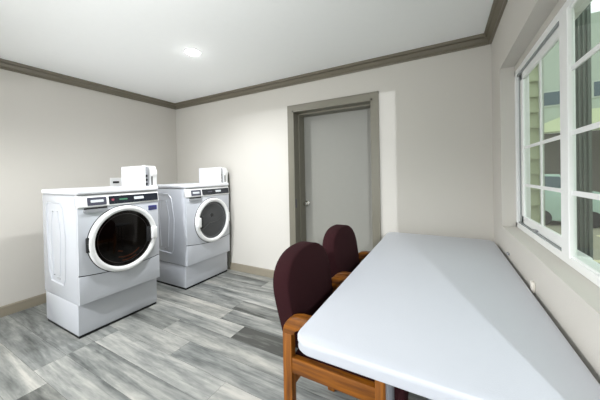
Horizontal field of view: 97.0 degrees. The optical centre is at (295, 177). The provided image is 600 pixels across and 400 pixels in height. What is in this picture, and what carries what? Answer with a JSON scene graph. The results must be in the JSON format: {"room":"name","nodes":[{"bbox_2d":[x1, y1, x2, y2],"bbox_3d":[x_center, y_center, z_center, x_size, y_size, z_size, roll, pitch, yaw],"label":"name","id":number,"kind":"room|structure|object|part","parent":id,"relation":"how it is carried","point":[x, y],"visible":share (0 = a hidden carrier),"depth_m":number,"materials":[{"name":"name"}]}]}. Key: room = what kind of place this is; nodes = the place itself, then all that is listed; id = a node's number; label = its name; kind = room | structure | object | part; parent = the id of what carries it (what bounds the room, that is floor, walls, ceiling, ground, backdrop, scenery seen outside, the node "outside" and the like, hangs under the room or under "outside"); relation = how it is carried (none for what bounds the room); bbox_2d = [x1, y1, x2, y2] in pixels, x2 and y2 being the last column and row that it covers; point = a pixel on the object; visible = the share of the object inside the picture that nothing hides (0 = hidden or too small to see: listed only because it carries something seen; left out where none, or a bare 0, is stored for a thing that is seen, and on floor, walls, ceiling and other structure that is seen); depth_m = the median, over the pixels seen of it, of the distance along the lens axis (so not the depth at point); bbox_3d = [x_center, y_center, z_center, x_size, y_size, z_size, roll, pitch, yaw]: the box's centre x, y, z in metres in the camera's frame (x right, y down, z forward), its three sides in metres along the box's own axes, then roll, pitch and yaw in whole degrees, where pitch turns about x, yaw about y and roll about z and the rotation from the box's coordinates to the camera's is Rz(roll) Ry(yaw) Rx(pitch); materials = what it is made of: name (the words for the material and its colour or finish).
{"room":"laundry","nodes":[
{"label":"laundry","id":0,"kind":"room"},
{"bbox_2d":[0,69,176,306],"bbox_3d":[-3.712,0.173,1.010,0.120,2.520,7.605,-1,1,29],"label":"wall","id":1,"kind":"structure","parent":0,"point":[54,135],"depth_m":2.84,"materials":[{"name":"paint"}]},
{"bbox_2d":[0,293,45,317],"bbox_3d":[-3.631,1.302,0.987,0.014,0.098,7.365,-1,1,29],"label":"baseboard","id":2,"kind":"structure","parent":1,"relation":"attached to","point":[8,309],"depth_m":2.63,"materials":[{"name":"beige wood"}]},
{"bbox_2d":[0,58,175,109],"bbox_3d":[-2.471,-1.088,3.100,0.057,0.082,2.465,-1,1,29],"label":"trim","id":3,"kind":"structure","parent":1,"relation":"attached to","point":[8,65],"depth_m":3.04,"materials":[{"name":"grey wood"}]},
{"bbox_2d":[110,178,121,185],"bbox_3d":[-2.306,0.066,3.405,0.020,0.120,0.140,-1,1,29],"label":"outlet box","id":4,"kind":"object","parent":1,"relation":"attached to","point":[113,181],"visible":0.79,"depth_m":3.40,"materials":[{"name":"white plastic"}]},
{"bbox_2d":[0,269,425,399],"bbox_3d":[-0.555,1.345,-0.544,6.878,0.080,7.665,-1,1,29],"label":"floor","id":5,"kind":"structure","parent":0,"point":[220,337],"depth_m":1.96,"materials":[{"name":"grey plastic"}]},
{"bbox_2d":[41,165,159,338],"bbox_3d":[-1.832,0.596,2.550,0.732,1.415,0.694,-1,1,29],"label":"washing machine","id":6,"kind":"object","parent":5,"relation":"on","point":[102,268],"visible":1,"depth_m":2.31,"materials":[{"name":"white metal"}]},
{"bbox_2d":[91,199,103,202],"bbox_3d":[-1.663,0.198,2.216,0.020,0.022,0.095,-1,1,29],"label":"print","id":7,"kind":"object","parent":6,"relation":"attached to","point":[92,200],"depth_m":2.21},
{"bbox_3d":[-1.861,0.119,2.557,0.686,0.040,0.690,-1,1,29],"label":"lid","id":8,"kind":"part","parent":6,"relation":"part of","materials":[{"name":"white metal"}]},
{"bbox_3d":[-1.577,0.194,2.401,0.050,0.104,0.682,-1,1,29],"label":"control panel","id":9,"kind":"part","parent":6,"relation":"part of","materials":[{"name":"white plastic"}]},
{"bbox_3d":[-1.570,0.528,2.404,0.030,0.569,0.682,-1,1,29],"label":"panel","id":10,"kind":"part","parent":6,"relation":"part of","materials":[{"name":"white metal"}]},
{"bbox_3d":[-1.536,0.547,2.398,0.036,0.584,0.584,-1,1,29],"label":"door","id":11,"kind":"part","parent":6,"relation":"part of","materials":[{"name":"white plastic"}]},
{"bbox_3d":[-1.534,0.547,2.397,0.011,0.496,0.496,-1,1,29],"label":"door glass","id":12,"kind":"part","parent":6,"relation":"part of","materials":[{"name":"black glass"}]},
{"bbox_3d":[-1.512,0.195,2.490,0.025,0.070,0.448,-1,1,29],"label":"display panel","id":13,"kind":"part","parent":6,"relation":"part of","materials":[{"name":"black plastic"}]},
{"bbox_3d":[-1.400,0.543,2.616,0.038,0.116,0.056,-1,1,29],"label":"door handle","id":14,"kind":"part","parent":6,"relation":"part of","materials":[{"name":"white plastic"}]},
{"bbox_2d":[156,167,229,289],"bbox_3d":[-1.340,0.580,3.439,0.732,1.415,0.694,-1,1,29],"label":"washing machine","id":15,"kind":"object","parent":5,"relation":"on","point":[194,218],"visible":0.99,"depth_m":3.18,"materials":[{"name":"white metal"}]},
{"bbox_3d":[-1.369,0.102,3.446,0.686,0.040,0.690,-1,1,29],"label":"lid","id":16,"kind":"part","parent":15,"relation":"part of","materials":[{"name":"white metal"}]},
{"bbox_3d":[-1.131,0.534,3.101,0.038,0.116,0.056,-1,1,29],"label":"door handle","id":17,"kind":"part","parent":15,"relation":"part of","materials":[{"name":"white plastic"}]},
{"bbox_3d":[-1.084,0.177,3.290,0.050,0.104,0.682,-1,1,29],"label":"control panel","id":18,"kind":"part","parent":15,"relation":"part of","materials":[{"name":"white plastic"}]},
{"bbox_3d":[-1.078,0.512,3.292,0.030,0.569,0.682,-1,1,29],"label":"panel","id":19,"kind":"part","parent":15,"relation":"part of","materials":[{"name":"white metal"}]},
{"bbox_3d":[-1.028,0.530,3.314,0.036,0.544,0.544,-1,1,29],"label":"door","id":20,"kind":"part","parent":15,"relation":"part of","materials":[{"name":"white plastic"}]},
{"bbox_3d":[-1.020,0.178,3.379,0.025,0.070,0.448,-1,1,29],"label":"display panel","id":21,"kind":"part","parent":15,"relation":"part of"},
{"bbox_2d":[273,241,408,399],"bbox_3d":[0.251,0.813,1.289,0.578,0.922,0.530,-1,1,29],"label":"armchair","id":22,"kind":"object","parent":5,"relation":"on","point":[302,280],"visible":0.63,"depth_m":1.18,"materials":[{"name":"purple fabric"}]},
{"bbox_3d":[-0.024,0.977,1.164,0.044,0.608,0.040,-1,1,29],"label":"leg","id":23,"kind":"part","parent":22,"relation":"part of","materials":[{"name":"brown wood"}]},
{"bbox_3d":[0.139,0.631,1.067,0.433,0.085,0.040,-1,1,29],"label":"armrest","id":24,"kind":"part","parent":22,"relation":"part of","materials":[{"name":"brown wood"}]},
{"bbox_3d":[0.059,0.566,1.390,0.150,0.422,0.486,-1,1,29],"label":"backrest","id":25,"kind":"part","parent":22,"relation":"part of","materials":[{"name":"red fabric"}]},
{"bbox_3d":[0.144,0.805,1.067,0.360,0.066,0.032,-1,1,29],"label":"rail","id":26,"kind":"part","parent":22,"relation":"part of","materials":[{"name":"brown wood"}]},
{"bbox_3d":[0.377,0.623,1.495,0.433,0.085,0.040,-1,1,29],"label":"armrest","id":27,"kind":"part","parent":22,"relation":"part of","materials":[{"name":"brown wood"}]},
{"bbox_3d":[0.297,0.824,1.263,0.473,0.100,0.438,-1,1,29],"label":"seat","id":28,"kind":"part","parent":22,"relation":"part of","materials":[{"name":"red fabric"}]},
{"bbox_3d":[0.318,0.972,0.974,0.040,0.608,0.040,-1,1,29],"label":"leg","id":29,"kind":"part","parent":22,"relation":"part of","materials":[{"name":"brown wood"}]},
{"bbox_2d":[322,224,370,289],"bbox_3d":[0.524,0.804,1.775,0.578,0.922,0.530,-1,1,29],"label":"armchair","id":30,"kind":"object","parent":5,"relation":"on","point":[339,241],"visible":0.34,"depth_m":1.77,"materials":[{"name":"fabric"}]},
{"bbox_3d":[0.333,0.557,1.876,0.150,0.422,0.486,-1,1,29],"label":"backrest","id":31,"kind":"part","parent":30,"relation":"part of","materials":[{"name":"red fabric"}]},
{"bbox_3d":[0.413,0.622,1.553,0.433,0.085,0.040,-1,1,29],"label":"armrest","id":32,"kind":"part","parent":30,"relation":"part of","materials":[{"name":"brown wood"}]},
{"bbox_3d":[0.650,0.613,1.982,0.433,0.085,0.040,-1,1,29],"label":"armrest","id":33,"kind":"part","parent":30,"relation":"part of","materials":[{"name":"brown wood"}]},
{"bbox_2d":[298,232,599,399],"bbox_3d":[0.787,0.893,1.509,0.802,0.742,1.841,-1,1,29],"label":"folding table","id":34,"kind":"object","parent":5,"relation":"on","point":[432,317],"visible":1,"depth_m":0.93,"materials":[{"name":"white plastic"}]},
{"bbox_3d":[0.272,0.925,0.941,0.154,0.676,0.029,-1,1,29],"label":"leg","id":35,"kind":"part","parent":34,"relation":"part of","materials":[{"name":"grey metal"}]},
{"bbox_2d":[0,0,492,102],"bbox_3d":[-0.633,-1.183,-0.618,7.118,0.100,7.785,-1,1,29],"label":"ceiling","id":36,"kind":"structure","parent":0,"point":[135,46],"depth_m":2.17,"materials":[{"name":"paint"}]},
{"bbox_2d":[183,48,201,55],"bbox_3d":[-0.950,-1.143,2.442,0.164,0.020,0.164,-1,1,29],"label":"recessed light","id":37,"kind":"object","parent":36,"relation":"in","point":[189,51],"visible":1,"depth_m":2.42,"materials":[{"name":"white plastic"}]},
{"bbox_2d":[176,44,493,269],"bbox_3d":[0.029,0.082,3.318,4.189,2.520,0.300,-1,1,29],"label":"wall","id":38,"kind":"structure","parent":0,"point":[436,139],"depth_m":2.62,"materials":[{"name":"paint"}]},
{"bbox_2d":[227,173,230,268],"bbox_3d":[-0.931,0.584,3.643,0.059,1.347,0.046,-1,1,29],"label":"hose","id":39,"kind":"object","parent":38,"relation":"attached to","point":[229,252],"visible":0.45,"depth_m":3.64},
{"bbox_2d":[227,261,273,277],"bbox_3d":[-0.959,1.229,3.708,2.053,0.098,0.014,-1,1,29],"label":"baseboard","id":40,"kind":"structure","parent":38,"relation":"attached to","point":[264,272],"depth_m":3.49,"materials":[{"name":"beige wood"}]},
{"bbox_2d":[175,33,489,109],"bbox_3d":[-0.142,-1.133,3.186,4.049,0.082,0.057,-1,1,29],"label":"trim","id":41,"kind":"structure","parent":38,"relation":"attached to","point":[478,40],"depth_m":2.77,"materials":[{"name":"grey wood"}]},
{"bbox_2d":[287,91,380,261],"bbox_3d":[0.459,0.197,3.069,1.066,2.118,0.313,-1,1,29],"label":"door","id":42,"kind":"structure","parent":38,"relation":"in","point":[334,145],"depth_m":3.14,"materials":[{"name":"grey paint"}]},
{"bbox_2d":[529,65,539,222],"bbox_3d":[2.338,-0.179,2.855,0.304,3.300,0.535,-1,1,29],"label":"wall","id":43,"kind":"structure","parent":0,"point":[533,76],"depth_m":2.57,"materials":[{"name":"green"}]},
{"bbox_2d":[538,59,544,225],"bbox_3d":[2.485,-0.156,2.771,0.035,3.250,0.540,-1,1,29],"label":"trim","id":44,"kind":"structure","parent":43,"relation":"attached to","point":[542,59],"depth_m":2.53,"materials":[{"name":"white wood"}]},
{"bbox_2d":[491,0,599,383],"bbox_3d":[1.174,0.077,1.217,0.130,2.520,2.265,-1,1,29],"label":"wall","id":45,"kind":"structure","parent":0,"point":[570,299],"depth_m":1.42,"materials":[{"name":"paint"}]},
{"bbox_2d":[484,0,507,43],"bbox_3d":[1.069,-1.141,1.253,0.057,0.082,2.265,-1,1,29],"label":"trim","id":46,"kind":"structure","parent":45,"relation":"attached to","point":[498,6],"depth_m":1.92,"materials":[{"name":"grey wood"}]},
{"bbox_2d":[530,280,534,292],"bbox_3d":[1.120,0.518,1.254,0.012,0.050,0.038,-1,1,29],"label":"outlet","id":47,"kind":"object","parent":45,"relation":"attached to","point":[532,284],"visible":0.99,"depth_m":1.24,"materials":[{"name":"white plastic"}]},
{"bbox_2d":[514,0,599,287],"bbox_3d":[1.149,-0.202,1.076,0.072,1.135,1.803,-1,1,29],"label":"window","id":48,"kind":"structure","parent":45,"relation":"in","point":[559,26],"depth_m":1.15,"materials":[{"name":"white plastic"}]},
{"bbox_3d":[1.324,-0.185,1.432,0.032,1.028,0.813,-1,1,29],"label":"sash","id":49,"kind":"part","parent":48,"relation":"part of","materials":[{"name":"white plastic"}]},
{"label":"outside","id":50,"kind":"structure","parent":0,"visible":0},
{"bbox_2d":[545,221,599,263],"bbox_3d":[20.637,1.196,5.741,29.499,0.200,50.000,-1,1,29],"label":"ground","id":51,"kind":"structure","parent":50,"point":[555,226],"depth_m":6.35,"materials":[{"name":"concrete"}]},
{"bbox_2d":[543,11,599,191],"bbox_3d":[12.408,-2.010,7.380,12.600,6.500,2.000,-1,1,29],"label":"neighboring building","id":52,"kind":"structure","parent":51,"relation":"on","point":[551,60],"depth_m":8.89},
{"bbox_3d":[8.589,-2.634,8.861,0.600,0.430,0.030,-1,1,29],"label":"glass","id":53,"kind":"part","parent":52,"relation":"part of","materials":[{"name":"blue glass"}]},
{"bbox_3d":[9.732,-2.791,8.225,0.680,0.450,0.030,-1,1,29],"label":"glass","id":54,"kind":"part","parent":52,"relation":"part of","materials":[{"name":"glass"}]},
{"bbox_2d":[545,174,599,227],"bbox_3d":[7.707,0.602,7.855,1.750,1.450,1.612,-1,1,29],"label":"car","id":55,"kind":"object","parent":51,"relation":"on","point":[552,199],"visible":0.28,"depth_m":7.27,"materials":[{"name":"green paint"}]},
{"bbox_2d":[575,3,592,257],"bbox_3d":[2.342,-0.148,2.192,0.115,3.250,0.132,-1,1,29],"label":"porch post","id":56,"kind":"object","parent":51,"relation":"on","point":[583,89],"visible":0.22,"depth_m":2.13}
]}

